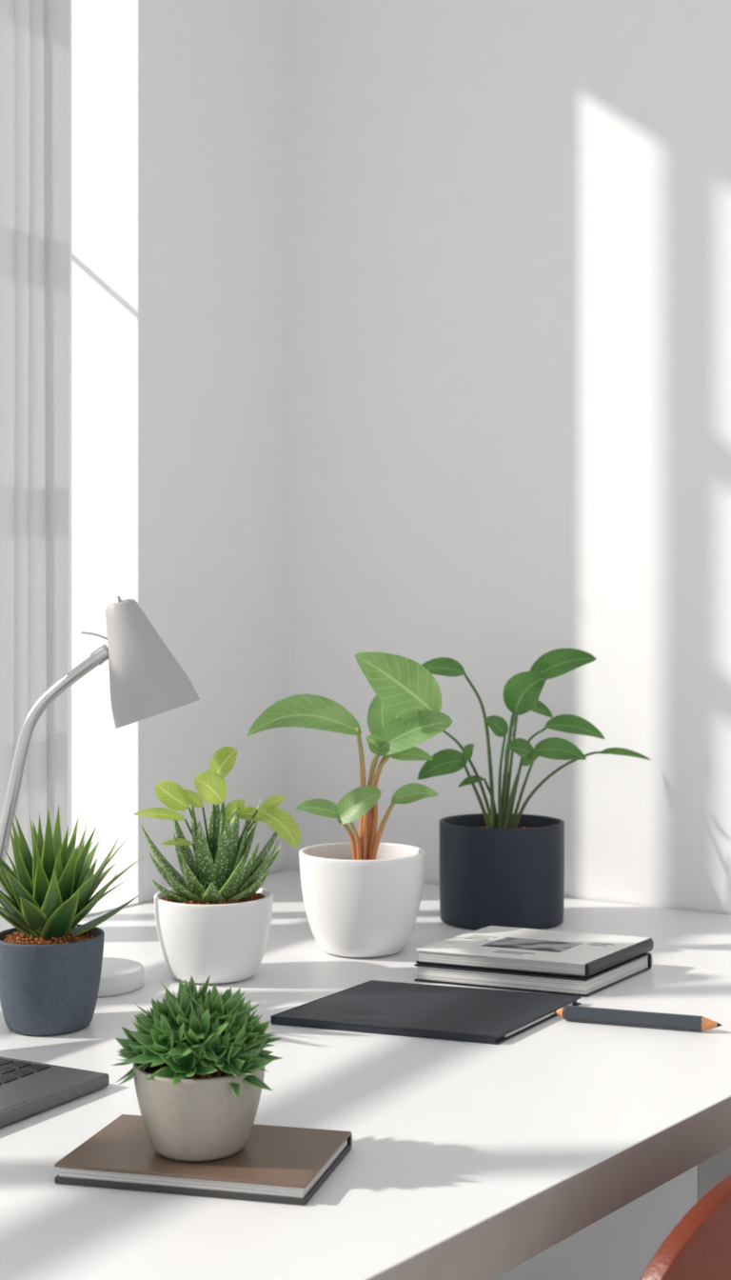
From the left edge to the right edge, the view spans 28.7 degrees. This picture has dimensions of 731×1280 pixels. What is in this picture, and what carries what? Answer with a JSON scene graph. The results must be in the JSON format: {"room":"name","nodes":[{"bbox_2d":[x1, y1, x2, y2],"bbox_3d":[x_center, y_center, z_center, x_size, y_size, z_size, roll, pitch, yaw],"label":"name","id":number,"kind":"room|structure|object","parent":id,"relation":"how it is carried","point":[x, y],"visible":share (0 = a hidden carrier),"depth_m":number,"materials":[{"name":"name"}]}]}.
{"room":"home office","nodes":[
{"label":"home office","id":0,"kind":"room"},
{"bbox_2d":[67,0,288,918],"bbox_3d":[-1.305,-0.350,0.873,0.260,3.000,4.400,0,0,32],"label":"wall","id":1,"kind":"structure","parent":0,"point":[178,436],"depth_m":2.25,"materials":[{"name":"paint"}]},
{"bbox_2d":[0,0,70,931],"bbox_3d":[-0.979,-0.648,1.105,0.047,2.066,2.540,0,0,32],"label":"window curtain","id":2,"kind":"object","parent":1,"relation":"hanging from","point":[35,34],"visible":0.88,"depth_m":1.93,"materials":[{"name":"white fabric"}]},
{"bbox_2d":[288,0,730,1279],"bbox_3d":[1.826,-0.350,1.392,4.500,3.000,0.200,0,0,32],"label":"wall","id":3,"kind":"structure","parent":0,"point":[510,221],"depth_m":2.25,"materials":[{"name":"paint"}]},
{"bbox_3d":[0.603,1.200,-0.320,6.368,0.100,6.254,0,0,0],"label":"floor","id":4,"kind":"structure","parent":0,"visible":0},
{"bbox_2d":[0,869,730,1279],"bbox_3d":[-0.250,0.775,1.485,1.161,0.750,2.057,0,0,42],"label":"desk","id":5,"kind":"object","parent":4,"relation":"on","point":[466,1160],"visible":0.5,"depth_m":1.20,"materials":[{"name":"paint"}]},
{"bbox_2d":[0,1056,109,1127],"bbox_3d":[-0.456,0.312,1.220,0.361,0.174,0.298,0,0,26],"label":"laptop","id":6,"kind":"object","parent":5,"relation":"on","point":[28,1089],"visible":1,"depth_m":1.25,"materials":[{"name":"grey metal"}]},
{"bbox_2d":[0,804,142,1035],"bbox_3d":[-0.331,0.284,1.492,0.185,0.230,0.209,0,0,23],"label":"agave","id":7,"kind":"object","parent":5,"relation":"on","point":[50,963],"visible":1,"depth_m":1.44,"materials":[{"name":"plant"}]},
{"bbox_2d":[0,923,104,1035],"bbox_3d":[-0.328,0.352,1.480,0.112,0.095,0.112,0,0,0],"label":"pot","id":8,"kind":"object","parent":7,"relation":"attached to","point":[50,977],"depth_m":1.44,"materials":[{"name":"ceramic"}]},
{"bbox_2d":[0,596,199,997],"bbox_3d":[-0.314,0.174,1.650,0.245,0.451,0.112,0,0,0],"label":"desk lamp","id":9,"kind":"object","parent":5,"relation":"on","point":[146,679],"depth_m":1.63,"materials":[{"name":"white metal"}]},
{"bbox_2d":[54,1114,352,1205],"bbox_3d":[-0.120,0.392,1.086,0.198,0.014,0.118,0,0,12],"label":"hardcover book","id":10,"kind":"object","parent":5,"relation":"on","point":[276,1164],"visible":0.91,"depth_m":1.05,"materials":[{"name":"leather"},{"name":"paper"}]},
{"bbox_2d":[110,974,281,1160],"bbox_3d":[-0.129,0.320,1.085,0.133,0.128,0.120,0,0,0],"label":"potted succulent","id":11,"kind":"object","parent":10,"relation":"on","point":[199,1058],"visible":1,"depth_m":1.05,"materials":[{"name":"green plant"}]},
{"bbox_2d":[132,1062,265,1160],"bbox_3d":[-0.126,0.351,1.083,0.100,0.066,0.100,0,0,0],"label":"pot","id":12,"kind":"object","parent":11,"relation":"attached to","point":[190,1111],"depth_m":1.04,"materials":[{"name":"beige ceramic"}]},
{"bbox_2d":[134,746,300,983],"bbox_3d":[-0.178,0.263,1.699,0.165,0.273,0.145,0,0,-37],"label":"potted haworthia","id":13,"kind":"object","parent":5,"relation":"on","point":[214,919],"visible":0.99,"depth_m":1.67,"materials":[{"name":"white ceramic"}]},
{"bbox_2d":[154,887,273,983],"bbox_3d":[-0.181,0.351,1.700,0.141,0.097,0.141,0,0,0],"label":"pot","id":14,"kind":"object","parent":13,"relation":"attached to","point":[222,933],"depth_m":1.65,"materials":[{"name":"white ceramic"}]},
{"bbox_2d":[247,651,453,957],"bbox_3d":[-0.024,0.207,1.822,0.216,0.384,0.168,0,0,-37],"label":"potted plant","id":15,"kind":"object","parent":5,"relation":"on","point":[362,896],"visible":1,"depth_m":1.82,"materials":[{"name":"white ceramic"}]},
{"bbox_2d":[299,841,425,957],"bbox_3d":[-0.004,0.335,1.840,0.163,0.128,0.163,0,0,0],"label":"pot","id":16,"kind":"object","parent":15,"relation":"attached to","point":[362,899],"depth_m":1.78,"materials":[{"name":"white ceramic"}]},
{"bbox_2d":[270,980,580,1043],"bbox_3d":[0.069,0.395,1.527,0.294,0.008,0.182,0,0,18],"label":"notebook","id":17,"kind":"object","parent":5,"relation":"on","point":[447,1012],"visible":1,"depth_m":1.51,"materials":[{"name":"black leather"}]},
{"bbox_2d":[414,952,652,996],"bbox_3d":[0.203,0.390,1.706,0.248,0.020,0.167,0,0,21],"label":"hardcover book","id":18,"kind":"object","parent":5,"relation":"on","point":[426,972],"visible":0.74,"depth_m":1.64,"materials":[{"name":"black paper"}]},
{"bbox_2d":[416,925,654,978],"bbox_3d":[0.205,0.371,1.709,0.249,0.017,0.164,0,0,21],"label":"book","id":19,"kind":"object","parent":18,"relation":"on","point":[531,950],"visible":1,"depth_m":1.68,"materials":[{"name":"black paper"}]},
{"bbox_2d":[481,937,583,952],"bbox_3d":[0.199,0.363,1.701,0.110,0.001,0.058,0,0,21],"label":"photo","id":20,"kind":"object","parent":19,"relation":"on","point":[489,944],"depth_m":1.70},
{"bbox_2d":[418,648,650,930],"bbox_3d":[0.234,0.206,2.073,0.344,0.388,0.178,0,0,-39],"label":"potted plant","id":21,"kind":"object","parent":5,"relation":"on","point":[505,868],"visible":0.96,"depth_m":2.01,"materials":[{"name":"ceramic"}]},
{"bbox_2d":[439,813,564,930],"bbox_3d":[0.195,0.329,2.040,0.178,0.142,0.178,0,0,0],"label":"pot","id":22,"kind":"object","parent":21,"relation":"attached to","point":[499,870],"depth_m":1.97,"materials":[{"name":"black ceramic"}]},
{"bbox_2d":[554,1005,722,1031],"bbox_3d":[0.281,0.392,1.478,0.173,0.015,0.015,0,0,18],"label":"pencil","id":23,"kind":"object","parent":5,"relation":"on","point":[650,1019],"visible":1,"depth_m":1.47,"materials":[{"name":"grey wood"}]},
{"bbox_2d":[640,1173,730,1279],"bbox_3d":[0.170,0.765,1.213,0.426,0.773,0.400,0,0,42],"label":"leather chair","id":24,"kind":"object","parent":4,"relation":"on","point":[699,1247],"visible":1,"depth_m":0.99,"materials":[{"name":"brown leather"}]}
]}

